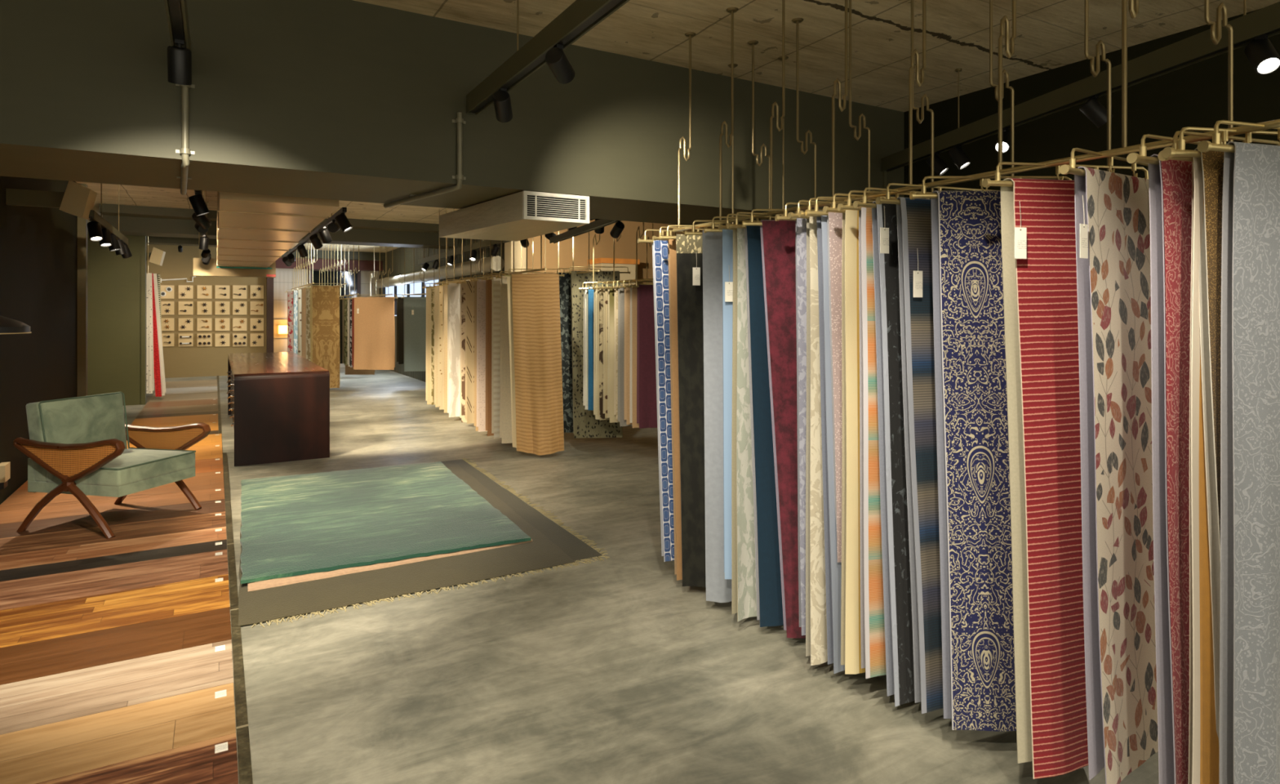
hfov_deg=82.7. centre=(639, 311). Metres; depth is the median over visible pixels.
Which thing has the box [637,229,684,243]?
hanger
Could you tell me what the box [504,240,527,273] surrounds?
trim
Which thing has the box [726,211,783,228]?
hanger
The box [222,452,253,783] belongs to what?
trim
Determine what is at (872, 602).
fabric
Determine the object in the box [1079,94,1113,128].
spotlight
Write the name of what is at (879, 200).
hanger
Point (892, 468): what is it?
fabric
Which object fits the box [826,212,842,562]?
fabric
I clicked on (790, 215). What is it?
hanger
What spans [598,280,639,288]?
hanger
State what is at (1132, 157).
hanger
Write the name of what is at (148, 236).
rail
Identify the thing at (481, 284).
fabric
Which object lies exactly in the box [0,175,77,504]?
wall
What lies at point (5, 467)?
wall socket
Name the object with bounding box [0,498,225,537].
sample
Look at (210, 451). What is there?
sample
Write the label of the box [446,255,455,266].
spotlight
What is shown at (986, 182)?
hanger
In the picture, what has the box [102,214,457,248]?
ceiling beam
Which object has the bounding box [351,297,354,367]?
fabric
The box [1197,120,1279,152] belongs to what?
hanger
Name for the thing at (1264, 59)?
spotlight
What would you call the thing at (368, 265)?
trim
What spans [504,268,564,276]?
hanger
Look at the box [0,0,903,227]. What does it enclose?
beam
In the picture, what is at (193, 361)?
wall
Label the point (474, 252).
spotlight
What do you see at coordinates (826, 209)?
hanger
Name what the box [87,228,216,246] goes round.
trim
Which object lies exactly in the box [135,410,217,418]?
sample
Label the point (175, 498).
sample
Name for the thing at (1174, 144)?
hanger
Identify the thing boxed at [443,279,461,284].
hanger
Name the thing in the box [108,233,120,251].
spotlight
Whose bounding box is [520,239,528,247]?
spotlight
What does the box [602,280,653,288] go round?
hanger
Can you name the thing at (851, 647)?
fabric
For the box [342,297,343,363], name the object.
fabric
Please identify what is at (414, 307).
fabric
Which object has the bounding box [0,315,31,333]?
wall lamp
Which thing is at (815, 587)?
fabric
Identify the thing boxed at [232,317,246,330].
board
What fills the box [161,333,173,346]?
board
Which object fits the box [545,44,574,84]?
spotlight
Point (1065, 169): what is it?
hanger
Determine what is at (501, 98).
spotlight
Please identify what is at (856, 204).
hanger
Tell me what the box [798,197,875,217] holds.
hanger
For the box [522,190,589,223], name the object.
grille
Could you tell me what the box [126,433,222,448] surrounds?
sample
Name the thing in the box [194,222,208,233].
spotlight
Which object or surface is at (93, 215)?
track light
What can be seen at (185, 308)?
board
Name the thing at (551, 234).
spotlight
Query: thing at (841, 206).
hanger
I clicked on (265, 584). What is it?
rug
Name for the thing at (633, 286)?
hanger
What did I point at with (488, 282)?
fabric
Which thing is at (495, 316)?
fabric
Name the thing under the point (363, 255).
trim
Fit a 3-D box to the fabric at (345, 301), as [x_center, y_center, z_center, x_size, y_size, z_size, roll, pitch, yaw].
[-5.400,0.373,13.672,0.310,1.254,0.064,0,0,-27]
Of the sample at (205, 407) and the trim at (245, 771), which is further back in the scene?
the sample at (205, 407)
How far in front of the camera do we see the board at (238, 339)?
16.00 m
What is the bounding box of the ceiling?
[75,0,1279,252]
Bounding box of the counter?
[226,351,329,466]
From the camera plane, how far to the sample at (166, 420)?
9.31 m
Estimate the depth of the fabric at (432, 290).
10.48 m
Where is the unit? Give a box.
[193,231,275,277]
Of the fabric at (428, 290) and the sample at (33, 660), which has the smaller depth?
the sample at (33, 660)
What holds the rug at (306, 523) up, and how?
on the rug at (265, 584)
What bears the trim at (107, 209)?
attached to the wall at (398, 253)
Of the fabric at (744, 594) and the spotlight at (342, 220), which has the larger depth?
the spotlight at (342, 220)
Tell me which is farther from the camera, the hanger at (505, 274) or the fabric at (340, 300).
the fabric at (340, 300)
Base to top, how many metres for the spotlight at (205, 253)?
0.129 m
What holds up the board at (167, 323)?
attached to the wall at (193, 361)
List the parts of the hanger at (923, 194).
knob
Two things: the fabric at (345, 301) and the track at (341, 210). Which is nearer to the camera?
the track at (341, 210)
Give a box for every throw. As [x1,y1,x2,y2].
[151,273,163,396]
[153,273,165,395]
[156,273,161,329]
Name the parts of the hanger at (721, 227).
knob, swing arm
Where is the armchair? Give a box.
[13,391,210,538]
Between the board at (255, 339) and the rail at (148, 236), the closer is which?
the rail at (148, 236)
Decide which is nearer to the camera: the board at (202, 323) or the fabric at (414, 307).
the fabric at (414, 307)
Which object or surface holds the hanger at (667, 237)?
hanging from the rail at (1134, 5)
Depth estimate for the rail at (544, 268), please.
8.30 m
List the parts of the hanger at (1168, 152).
knob, swing arm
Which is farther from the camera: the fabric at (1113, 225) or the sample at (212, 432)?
the sample at (212, 432)
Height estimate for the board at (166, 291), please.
0.280 m
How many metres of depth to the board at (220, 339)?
15.83 m
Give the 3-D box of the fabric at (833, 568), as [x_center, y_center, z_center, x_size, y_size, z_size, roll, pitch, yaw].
[0.915,0.486,2.794,0.498,1.737,0.061,0,0,-14]
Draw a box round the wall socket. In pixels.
[0,462,10,488]
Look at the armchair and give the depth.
4.68 m
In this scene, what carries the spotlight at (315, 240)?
attached to the track at (341, 210)
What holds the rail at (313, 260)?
hanging from the ceiling
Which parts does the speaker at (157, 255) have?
wall arm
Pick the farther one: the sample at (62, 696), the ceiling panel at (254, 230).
the ceiling panel at (254, 230)
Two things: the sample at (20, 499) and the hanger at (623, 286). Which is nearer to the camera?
the sample at (20, 499)
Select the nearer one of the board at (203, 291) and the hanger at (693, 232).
the hanger at (693, 232)
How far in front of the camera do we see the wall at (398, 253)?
15.20 m
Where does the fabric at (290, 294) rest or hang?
hanging from the hanger
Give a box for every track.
[88,182,128,244]
[164,0,191,49]
[194,189,208,236]
[282,207,346,257]
[417,217,595,264]
[466,0,629,115]
[549,218,621,243]
[880,0,1279,188]
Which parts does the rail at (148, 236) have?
suspension rod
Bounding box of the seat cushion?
[46,448,195,486]
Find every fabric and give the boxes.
[146,272,154,393]
[287,291,293,351]
[293,289,297,354]
[297,288,301,355]
[301,288,306,358]
[306,288,310,360]
[309,287,312,361]
[311,285,339,387]
[339,297,342,363]
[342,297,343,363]
[343,297,348,364]
[345,364,374,374]
[347,298,350,366]
[349,298,352,367]
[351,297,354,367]
[353,296,395,369]
[396,297,403,364]
[403,296,426,371]
[426,288,431,404]
[430,287,435,404]
[434,286,439,407]
[437,284,444,409]
[442,284,447,413]
[447,282,460,417]
[459,281,466,422]
[465,280,474,423]
[473,279,478,431]
[476,279,487,431]
[485,277,493,435]
[491,276,500,438]
[499,275,512,443]
[506,273,564,455]
[558,272,573,432]
[570,271,622,438]
[582,288,588,409]
[586,286,593,409]
[593,286,599,419]
[597,286,609,420]
[603,285,608,417]
[607,285,619,422]
[613,285,617,419]
[617,285,632,426]
[624,284,631,424]
[630,284,639,427]
[636,284,657,428]
[652,240,674,561]
[667,239,682,580]
[675,234,706,586]
[702,229,732,602]
[722,229,733,578]
[731,227,756,621]
[744,225,783,626]
[760,219,805,638]
[795,217,806,635]
[805,216,827,665]
[816,209,844,673]
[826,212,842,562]
[840,209,865,674]
[858,207,886,678]
[871,200,915,706]
[896,196,942,713]
[930,190,1016,731]
[1000,177,1088,778]
[1074,165,1158,783]
[1147,154,1191,783]
[1187,157,1219,783]
[1194,146,1223,746]
[1218,141,1279,783]
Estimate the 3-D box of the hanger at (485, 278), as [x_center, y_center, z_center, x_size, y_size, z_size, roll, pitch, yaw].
[-1.409,-0.373,7.973,0.660,0.074,0.025,0,0,-26]
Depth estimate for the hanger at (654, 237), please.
3.65 m
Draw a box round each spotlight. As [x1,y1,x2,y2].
[86,220,103,241]
[98,227,112,246]
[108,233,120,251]
[115,239,126,254]
[120,243,132,257]
[167,38,191,84]
[177,244,182,252]
[188,191,209,215]
[191,212,211,228]
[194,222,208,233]
[199,235,208,249]
[200,248,210,257]
[201,253,211,262]
[202,257,211,264]
[282,256,292,266]
[287,252,295,262]
[297,244,307,257]
[309,233,322,248]
[318,226,332,243]
[327,219,340,232]
[334,212,352,231]
[421,262,429,271]
[431,259,439,269]
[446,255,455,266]
[469,249,477,261]
[491,244,499,256]
[493,88,512,122]
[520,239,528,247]
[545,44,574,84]
[545,232,555,239]
[594,218,604,233]
[609,220,624,238]
[926,151,949,175]
[947,143,970,169]
[994,126,1010,153]
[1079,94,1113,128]
[1244,33,1279,75]
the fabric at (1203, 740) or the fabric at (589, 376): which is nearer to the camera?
the fabric at (1203, 740)
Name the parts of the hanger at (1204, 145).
knob, swing arm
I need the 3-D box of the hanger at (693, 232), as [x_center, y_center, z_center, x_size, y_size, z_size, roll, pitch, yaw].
[0.500,-0.391,3.411,0.580,0.075,0.025,0,0,-2]
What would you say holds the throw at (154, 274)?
hanging from the rail at (148, 236)
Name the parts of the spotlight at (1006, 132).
stem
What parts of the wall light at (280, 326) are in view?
lamp shade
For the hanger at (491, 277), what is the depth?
7.69 m
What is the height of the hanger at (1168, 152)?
0.075 m
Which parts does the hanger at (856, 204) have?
knob, swing arm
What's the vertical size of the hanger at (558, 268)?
0.074 m
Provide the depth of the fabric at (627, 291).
6.42 m
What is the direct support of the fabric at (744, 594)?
hanging from the hanger at (721, 227)
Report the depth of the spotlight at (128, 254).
7.82 m
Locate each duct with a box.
[373,239,504,288]
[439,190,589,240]
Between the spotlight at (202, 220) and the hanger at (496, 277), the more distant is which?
the hanger at (496, 277)
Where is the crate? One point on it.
(630, 264)
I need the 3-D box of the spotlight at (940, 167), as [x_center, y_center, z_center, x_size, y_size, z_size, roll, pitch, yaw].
[1.869,-0.926,4.568,0.134,0.150,0.076,0,0,34]
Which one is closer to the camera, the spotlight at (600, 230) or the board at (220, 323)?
the spotlight at (600, 230)
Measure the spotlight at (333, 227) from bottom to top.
0.115 m
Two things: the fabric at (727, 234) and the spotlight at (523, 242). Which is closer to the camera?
the fabric at (727, 234)
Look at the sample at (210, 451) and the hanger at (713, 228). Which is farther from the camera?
the sample at (210, 451)
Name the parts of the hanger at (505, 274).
swing arm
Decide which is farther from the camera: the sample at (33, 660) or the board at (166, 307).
the board at (166, 307)
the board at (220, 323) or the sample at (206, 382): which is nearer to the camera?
the sample at (206, 382)
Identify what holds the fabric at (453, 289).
hanging from the hanger at (446, 283)
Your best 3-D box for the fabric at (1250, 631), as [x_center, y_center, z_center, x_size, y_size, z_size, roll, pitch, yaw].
[1.541,0.407,1.697,0.456,1.578,0.070,0,0,-17]
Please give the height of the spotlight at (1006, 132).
0.145 m
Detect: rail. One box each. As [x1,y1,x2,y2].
[146,235,148,273]
[291,243,348,288]
[339,244,392,297]
[434,208,599,284]
[586,222,700,284]
[672,0,1279,231]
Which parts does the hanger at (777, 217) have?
knob, swing arm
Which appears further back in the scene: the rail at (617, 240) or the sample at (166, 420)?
the sample at (166, 420)
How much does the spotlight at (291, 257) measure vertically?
0.131 m
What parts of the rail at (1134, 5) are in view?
suspension rod, ceiling plate, suspension rod, ceiling plate, suspension rod, ceiling plate, ceiling plate, suspension rod, suspension rod, suspension rod, ceiling plate, ceiling plate, suspension rod, suspension rod, suspension rod, suspension rod, suspension rod, rail, suspension rod, suspension rod, suspension rod, suspension rod, suspension rod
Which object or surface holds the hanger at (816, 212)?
hanging from the rail at (1134, 5)
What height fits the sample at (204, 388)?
0.012 m
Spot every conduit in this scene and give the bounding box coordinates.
[160,275,195,282]
[175,84,195,195]
[383,111,466,208]
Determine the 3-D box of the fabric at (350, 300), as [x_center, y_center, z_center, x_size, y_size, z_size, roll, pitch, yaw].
[-5.240,0.388,13.543,0.312,1.284,0.067,0,0,-25]
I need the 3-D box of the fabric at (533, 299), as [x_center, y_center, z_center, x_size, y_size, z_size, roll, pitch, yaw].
[-0.999,0.500,6.967,0.550,1.729,0.110,0,0,-1]
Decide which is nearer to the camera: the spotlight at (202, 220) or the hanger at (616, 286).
the spotlight at (202, 220)
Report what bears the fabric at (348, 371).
on the floor
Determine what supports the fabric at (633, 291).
hanging from the hanger at (625, 286)
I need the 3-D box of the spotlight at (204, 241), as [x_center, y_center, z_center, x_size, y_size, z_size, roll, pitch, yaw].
[-4.423,-0.700,7.382,0.111,0.152,0.079,0,0,41]
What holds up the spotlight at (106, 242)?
attached to the track at (94, 215)
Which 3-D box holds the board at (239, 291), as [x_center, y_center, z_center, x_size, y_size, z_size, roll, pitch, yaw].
[-8.802,-0.434,16.006,0.272,0.292,0.077,0,0,-30]
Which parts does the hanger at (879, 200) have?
knob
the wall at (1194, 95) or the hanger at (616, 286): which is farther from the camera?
the hanger at (616, 286)
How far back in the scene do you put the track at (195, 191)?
7.29 m
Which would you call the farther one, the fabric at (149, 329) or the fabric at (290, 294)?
the fabric at (290, 294)
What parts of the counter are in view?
panel, drawer, drawer, drawer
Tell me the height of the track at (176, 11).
0.455 m
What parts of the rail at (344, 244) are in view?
suspension rod, suspension rod, suspension rod, suspension rod, rail, suspension rod, suspension rod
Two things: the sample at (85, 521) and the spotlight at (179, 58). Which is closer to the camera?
the spotlight at (179, 58)
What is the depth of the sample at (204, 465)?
6.52 m
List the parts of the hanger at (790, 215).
knob, swing arm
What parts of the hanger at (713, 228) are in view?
swing arm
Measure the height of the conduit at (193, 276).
0.156 m
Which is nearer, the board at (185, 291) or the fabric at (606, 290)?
the fabric at (606, 290)
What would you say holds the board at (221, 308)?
attached to the wall at (193, 361)
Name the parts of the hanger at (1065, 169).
knob, swing arm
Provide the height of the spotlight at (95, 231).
0.163 m
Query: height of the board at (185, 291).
0.283 m
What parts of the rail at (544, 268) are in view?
suspension rod, suspension rod, suspension rod, suspension rod, suspension rod, suspension rod, suspension rod, suspension rod, rail, suspension rod, suspension rod, suspension rod, suspension rod, suspension rod, suspension rod, suspension rod, suspension rod, suspension rod, rail, suspension rod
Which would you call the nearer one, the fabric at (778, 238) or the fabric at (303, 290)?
the fabric at (778, 238)
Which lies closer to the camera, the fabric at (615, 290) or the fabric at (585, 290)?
the fabric at (615, 290)
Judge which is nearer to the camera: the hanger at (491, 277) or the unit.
the hanger at (491, 277)
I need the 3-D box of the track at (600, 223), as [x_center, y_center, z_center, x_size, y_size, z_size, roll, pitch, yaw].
[-0.465,-1.075,6.356,0.050,0.750,2.378,0,0,-22]
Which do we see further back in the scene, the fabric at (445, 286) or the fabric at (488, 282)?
the fabric at (445, 286)
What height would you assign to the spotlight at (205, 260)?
0.142 m
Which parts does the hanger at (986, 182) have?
knob, swing arm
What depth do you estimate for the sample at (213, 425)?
8.85 m
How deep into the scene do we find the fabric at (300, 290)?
15.32 m
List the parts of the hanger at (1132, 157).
knob, swing arm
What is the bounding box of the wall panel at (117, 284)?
[87,229,146,405]
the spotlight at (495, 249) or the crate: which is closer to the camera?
the spotlight at (495, 249)
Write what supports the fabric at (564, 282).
hanging from the hanger at (558, 268)
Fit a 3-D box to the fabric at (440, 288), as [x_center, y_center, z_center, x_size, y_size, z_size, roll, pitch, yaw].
[-2.510,0.488,10.083,0.561,1.704,0.068,0,0,-26]
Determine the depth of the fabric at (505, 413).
7.41 m
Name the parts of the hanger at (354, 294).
swing arm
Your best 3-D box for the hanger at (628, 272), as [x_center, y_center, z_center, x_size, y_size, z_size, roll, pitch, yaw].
[-0.436,-0.433,7.570,0.670,0.074,0.025,0,0,-4]
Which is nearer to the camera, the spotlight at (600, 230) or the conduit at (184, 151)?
the conduit at (184, 151)
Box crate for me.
[587,257,639,285]
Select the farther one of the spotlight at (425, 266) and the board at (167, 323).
the board at (167, 323)
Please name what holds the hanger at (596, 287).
hanging from the rail at (617, 240)
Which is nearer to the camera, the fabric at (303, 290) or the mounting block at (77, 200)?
the mounting block at (77, 200)
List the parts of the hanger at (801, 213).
knob, swing arm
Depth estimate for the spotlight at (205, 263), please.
9.80 m
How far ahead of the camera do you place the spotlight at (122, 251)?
7.37 m
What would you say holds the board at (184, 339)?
attached to the wall at (193, 361)
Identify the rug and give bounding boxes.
[238,462,574,625]
[240,461,531,583]
[247,538,532,591]
[251,457,609,627]
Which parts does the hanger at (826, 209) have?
knob, swing arm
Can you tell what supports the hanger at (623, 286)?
hanging from the rail at (617, 240)
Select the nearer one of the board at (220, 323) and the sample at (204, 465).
the sample at (204, 465)
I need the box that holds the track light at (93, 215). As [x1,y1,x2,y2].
[88,209,128,244]
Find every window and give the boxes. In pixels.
[308,269,360,297]
[382,247,439,315]
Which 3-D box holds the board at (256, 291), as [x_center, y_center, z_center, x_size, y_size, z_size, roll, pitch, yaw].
[-8.517,-0.438,16.182,0.265,0.295,0.060,0,0,-30]
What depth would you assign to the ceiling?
3.85 m
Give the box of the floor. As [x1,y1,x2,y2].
[13,367,1159,783]
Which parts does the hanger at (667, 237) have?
swing arm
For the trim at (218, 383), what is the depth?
10.29 m
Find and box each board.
[160,284,173,298]
[160,301,173,315]
[161,317,173,330]
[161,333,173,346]
[178,284,192,298]
[178,301,192,315]
[178,317,192,330]
[178,333,192,346]
[196,284,212,298]
[196,301,212,315]
[196,317,212,330]
[196,333,212,346]
[214,284,229,298]
[214,301,229,315]
[214,317,229,330]
[214,333,229,346]
[232,284,246,298]
[232,301,246,315]
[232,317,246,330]
[232,333,246,346]
[249,284,263,298]
[249,301,263,315]
[249,317,263,330]
[249,333,263,346]
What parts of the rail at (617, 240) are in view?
suspension rod, suspension rod, rail, suspension rod, suspension rod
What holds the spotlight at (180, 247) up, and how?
attached to the trim at (152, 239)
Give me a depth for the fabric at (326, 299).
13.07 m
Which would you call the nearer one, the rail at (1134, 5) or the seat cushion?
the rail at (1134, 5)
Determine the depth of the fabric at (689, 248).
3.59 m
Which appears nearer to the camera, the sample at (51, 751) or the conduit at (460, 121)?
the sample at (51, 751)
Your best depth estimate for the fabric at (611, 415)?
6.63 m
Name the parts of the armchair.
leg, cane panel, arm frame, backrest, leg, seat, leg, cane panel, arm frame, leg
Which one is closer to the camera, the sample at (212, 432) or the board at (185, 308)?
the sample at (212, 432)
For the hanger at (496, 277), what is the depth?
7.44 m
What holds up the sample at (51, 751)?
on the floor
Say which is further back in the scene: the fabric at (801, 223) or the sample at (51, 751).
the fabric at (801, 223)
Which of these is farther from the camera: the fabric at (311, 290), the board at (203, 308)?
the board at (203, 308)
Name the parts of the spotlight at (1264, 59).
stem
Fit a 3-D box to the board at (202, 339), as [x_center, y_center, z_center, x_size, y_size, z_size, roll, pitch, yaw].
[-9.377,0.610,15.669,0.272,0.279,0.080,0,0,-30]
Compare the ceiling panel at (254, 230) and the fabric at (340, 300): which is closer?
the ceiling panel at (254, 230)
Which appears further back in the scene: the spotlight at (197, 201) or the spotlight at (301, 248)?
the spotlight at (301, 248)
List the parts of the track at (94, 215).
drop rod, power rail, drop rod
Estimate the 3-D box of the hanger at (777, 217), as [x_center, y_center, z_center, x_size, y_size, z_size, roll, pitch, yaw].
[0.792,-0.391,2.887,0.530,0.075,0.025,0,0,-10]
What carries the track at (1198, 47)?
hanging from the ceiling
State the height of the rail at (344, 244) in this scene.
1.161 m
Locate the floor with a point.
(614, 669)
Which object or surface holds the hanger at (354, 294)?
hanging from the rail at (344, 244)
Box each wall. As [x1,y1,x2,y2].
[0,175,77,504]
[146,244,266,377]
[273,257,378,368]
[378,238,504,382]
[527,219,717,283]
[903,8,1279,199]
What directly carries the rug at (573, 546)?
on the floor
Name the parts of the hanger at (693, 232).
swing arm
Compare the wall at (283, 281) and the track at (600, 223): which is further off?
the wall at (283, 281)
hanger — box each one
[351,293,397,298]
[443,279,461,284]
[472,275,492,281]
[481,273,502,279]
[487,272,506,279]
[495,271,555,278]
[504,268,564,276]
[556,267,595,274]
[565,266,630,273]
[582,281,631,289]
[592,281,644,288]
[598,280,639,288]
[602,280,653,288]
[613,280,653,288]
[618,280,627,288]
[624,279,633,288]
[631,279,639,287]
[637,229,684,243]
[652,226,703,240]
[659,224,718,239]
[684,219,760,235]
[703,216,774,232]
[718,213,774,230]
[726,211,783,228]
[742,208,822,226]
[774,202,844,221]
[787,200,853,218]
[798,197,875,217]
[804,196,876,216]
[822,192,895,213]
[837,190,929,210]
[853,186,932,208]
[875,182,993,204]
[909,175,1071,199]
[982,161,1148,186]
[1059,147,1147,177]
[1126,133,1200,164]
[1157,130,1279,161]
[1161,126,1277,158]
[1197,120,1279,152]
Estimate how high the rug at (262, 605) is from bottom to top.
0.009 m
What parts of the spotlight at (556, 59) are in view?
stem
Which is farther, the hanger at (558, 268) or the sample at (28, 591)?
the hanger at (558, 268)
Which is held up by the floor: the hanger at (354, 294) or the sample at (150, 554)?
the sample at (150, 554)
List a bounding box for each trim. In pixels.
[77,182,87,396]
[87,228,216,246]
[98,203,439,233]
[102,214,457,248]
[217,375,222,452]
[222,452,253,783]
[266,277,273,352]
[275,257,382,271]
[280,248,385,261]
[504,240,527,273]
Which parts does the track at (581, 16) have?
drop rod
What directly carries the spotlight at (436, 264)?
attached to the track at (485, 243)
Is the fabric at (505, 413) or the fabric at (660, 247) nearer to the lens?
the fabric at (660, 247)
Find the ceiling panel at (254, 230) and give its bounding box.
[216,191,339,267]
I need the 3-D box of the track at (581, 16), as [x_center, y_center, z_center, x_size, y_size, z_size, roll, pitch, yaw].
[0.460,-1.222,1.425,0.058,0.455,5.198,0,0,-30]
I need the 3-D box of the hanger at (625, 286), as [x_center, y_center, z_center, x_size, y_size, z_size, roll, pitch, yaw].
[0.116,-0.243,6.403,0.510,0.074,0.025,0,0,-14]
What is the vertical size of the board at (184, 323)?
0.270 m
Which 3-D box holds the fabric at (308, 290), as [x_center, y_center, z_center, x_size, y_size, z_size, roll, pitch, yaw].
[-6.302,0.403,14.221,0.411,1.754,0.070,0,0,-26]
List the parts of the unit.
drop rod, casing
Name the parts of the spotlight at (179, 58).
stem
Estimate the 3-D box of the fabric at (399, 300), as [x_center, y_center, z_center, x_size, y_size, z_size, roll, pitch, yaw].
[-4.362,0.353,13.704,0.421,1.254,0.101,0,0,-30]
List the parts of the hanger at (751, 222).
knob, swing arm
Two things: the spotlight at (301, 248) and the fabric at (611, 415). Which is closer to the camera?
the fabric at (611, 415)
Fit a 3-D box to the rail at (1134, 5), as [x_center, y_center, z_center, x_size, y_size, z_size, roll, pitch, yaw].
[1.193,-0.933,2.811,0.766,1.034,3.255,0,0,-30]
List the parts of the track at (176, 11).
power rail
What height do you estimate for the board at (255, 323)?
0.282 m
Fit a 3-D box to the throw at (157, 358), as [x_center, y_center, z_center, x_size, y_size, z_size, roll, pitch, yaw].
[-7.537,0.363,11.306,0.206,1.914,0.070,0,0,-19]
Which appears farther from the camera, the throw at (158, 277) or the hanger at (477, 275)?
the throw at (158, 277)
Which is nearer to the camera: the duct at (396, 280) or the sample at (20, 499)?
the sample at (20, 499)
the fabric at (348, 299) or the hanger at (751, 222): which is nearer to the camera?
the hanger at (751, 222)
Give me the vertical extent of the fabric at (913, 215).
1.716 m
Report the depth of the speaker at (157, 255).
11.27 m
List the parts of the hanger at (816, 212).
knob, swing arm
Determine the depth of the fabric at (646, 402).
6.28 m
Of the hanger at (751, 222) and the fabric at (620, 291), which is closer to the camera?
the hanger at (751, 222)
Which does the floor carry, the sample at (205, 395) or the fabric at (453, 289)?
the sample at (205, 395)
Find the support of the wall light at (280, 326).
attached to the wall at (283, 281)
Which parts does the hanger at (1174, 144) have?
knob, swing arm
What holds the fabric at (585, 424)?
hanging from the hanger at (628, 272)
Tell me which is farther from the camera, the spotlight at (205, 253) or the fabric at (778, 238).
the spotlight at (205, 253)
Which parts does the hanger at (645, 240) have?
swing arm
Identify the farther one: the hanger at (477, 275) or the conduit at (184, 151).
the hanger at (477, 275)
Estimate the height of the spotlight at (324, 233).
0.153 m
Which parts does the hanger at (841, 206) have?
knob, swing arm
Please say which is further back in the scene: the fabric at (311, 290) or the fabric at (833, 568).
the fabric at (311, 290)
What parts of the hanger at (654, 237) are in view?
swing arm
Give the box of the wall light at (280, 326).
[273,319,287,337]
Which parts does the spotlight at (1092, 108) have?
stem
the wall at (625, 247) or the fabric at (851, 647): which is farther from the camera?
the wall at (625, 247)
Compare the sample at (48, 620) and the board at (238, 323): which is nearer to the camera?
the sample at (48, 620)
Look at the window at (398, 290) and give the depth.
15.65 m
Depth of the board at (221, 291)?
15.84 m
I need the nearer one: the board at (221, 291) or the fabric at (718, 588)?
the fabric at (718, 588)
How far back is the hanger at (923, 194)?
2.29 m
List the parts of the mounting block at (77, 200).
wall arm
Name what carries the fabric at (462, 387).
hanging from the hanger
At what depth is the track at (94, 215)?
6.42 m
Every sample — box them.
[0,470,224,511]
[0,487,224,524]
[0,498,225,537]
[0,511,226,555]
[0,526,226,569]
[0,538,226,581]
[0,549,228,609]
[0,573,230,647]
[0,606,231,684]
[0,639,233,734]
[0,682,235,783]
[16,457,223,490]
[37,733,238,783]
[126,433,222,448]
[131,413,217,426]
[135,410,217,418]
[137,404,217,415]
[143,398,217,407]
[147,391,217,402]
[151,421,218,431]
[153,386,217,394]
[164,379,217,387]
[186,444,222,459]
[208,430,218,434]
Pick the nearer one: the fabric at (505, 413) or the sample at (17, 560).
the sample at (17, 560)
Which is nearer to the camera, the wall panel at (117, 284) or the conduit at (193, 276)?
the wall panel at (117, 284)
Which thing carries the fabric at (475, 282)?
hanging from the hanger
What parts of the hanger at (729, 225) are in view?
knob, swing arm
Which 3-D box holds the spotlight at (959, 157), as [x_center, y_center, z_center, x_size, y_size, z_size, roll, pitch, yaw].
[1.911,-0.925,4.353,0.126,0.152,0.076,0,0,36]
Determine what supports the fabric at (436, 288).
hanging from the hanger
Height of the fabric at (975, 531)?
1.697 m
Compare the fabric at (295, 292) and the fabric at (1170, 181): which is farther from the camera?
the fabric at (295, 292)
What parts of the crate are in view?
lid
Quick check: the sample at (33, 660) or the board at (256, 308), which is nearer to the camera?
the sample at (33, 660)
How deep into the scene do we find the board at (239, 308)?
16.01 m
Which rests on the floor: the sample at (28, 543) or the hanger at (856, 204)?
the sample at (28, 543)
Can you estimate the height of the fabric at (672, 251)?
1.732 m
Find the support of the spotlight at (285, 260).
attached to the track at (341, 210)
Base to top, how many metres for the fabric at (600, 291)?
1.240 m
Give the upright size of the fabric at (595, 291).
1.241 m
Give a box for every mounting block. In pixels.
[5,180,97,220]
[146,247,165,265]
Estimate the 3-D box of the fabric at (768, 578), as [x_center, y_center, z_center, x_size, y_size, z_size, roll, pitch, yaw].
[0.724,0.486,3.200,0.564,1.737,0.065,0,0,-18]
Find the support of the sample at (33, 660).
on the floor
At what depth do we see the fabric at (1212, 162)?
1.69 m
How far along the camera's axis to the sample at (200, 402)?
11.06 m
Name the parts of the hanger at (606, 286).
swing arm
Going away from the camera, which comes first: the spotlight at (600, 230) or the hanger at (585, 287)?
the spotlight at (600, 230)
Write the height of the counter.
0.830 m
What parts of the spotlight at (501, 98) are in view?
stem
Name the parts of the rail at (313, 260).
suspension rod, suspension rod, rail, suspension rod, suspension rod, suspension rod, suspension rod, suspension rod, suspension rod, suspension rod, suspension rod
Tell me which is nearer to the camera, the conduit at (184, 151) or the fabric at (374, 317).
the conduit at (184, 151)
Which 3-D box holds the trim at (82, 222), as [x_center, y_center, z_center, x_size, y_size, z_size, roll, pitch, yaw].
[-6.415,-0.025,8.252,0.230,2.850,0.120,0,0,-30]
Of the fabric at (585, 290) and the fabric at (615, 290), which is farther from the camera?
the fabric at (585, 290)
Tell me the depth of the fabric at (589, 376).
6.90 m
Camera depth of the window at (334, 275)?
18.07 m
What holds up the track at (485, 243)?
hanging from the ceiling
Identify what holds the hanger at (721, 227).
hanging from the rail at (1134, 5)
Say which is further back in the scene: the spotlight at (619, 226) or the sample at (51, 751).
the spotlight at (619, 226)
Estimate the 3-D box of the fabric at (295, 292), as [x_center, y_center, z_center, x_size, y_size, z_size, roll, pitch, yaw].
[-7.437,0.403,16.085,0.410,1.754,0.068,0,0,-27]
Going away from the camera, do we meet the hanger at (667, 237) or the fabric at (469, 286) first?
the hanger at (667, 237)
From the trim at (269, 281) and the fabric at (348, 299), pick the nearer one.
the fabric at (348, 299)
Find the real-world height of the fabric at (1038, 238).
1.714 m

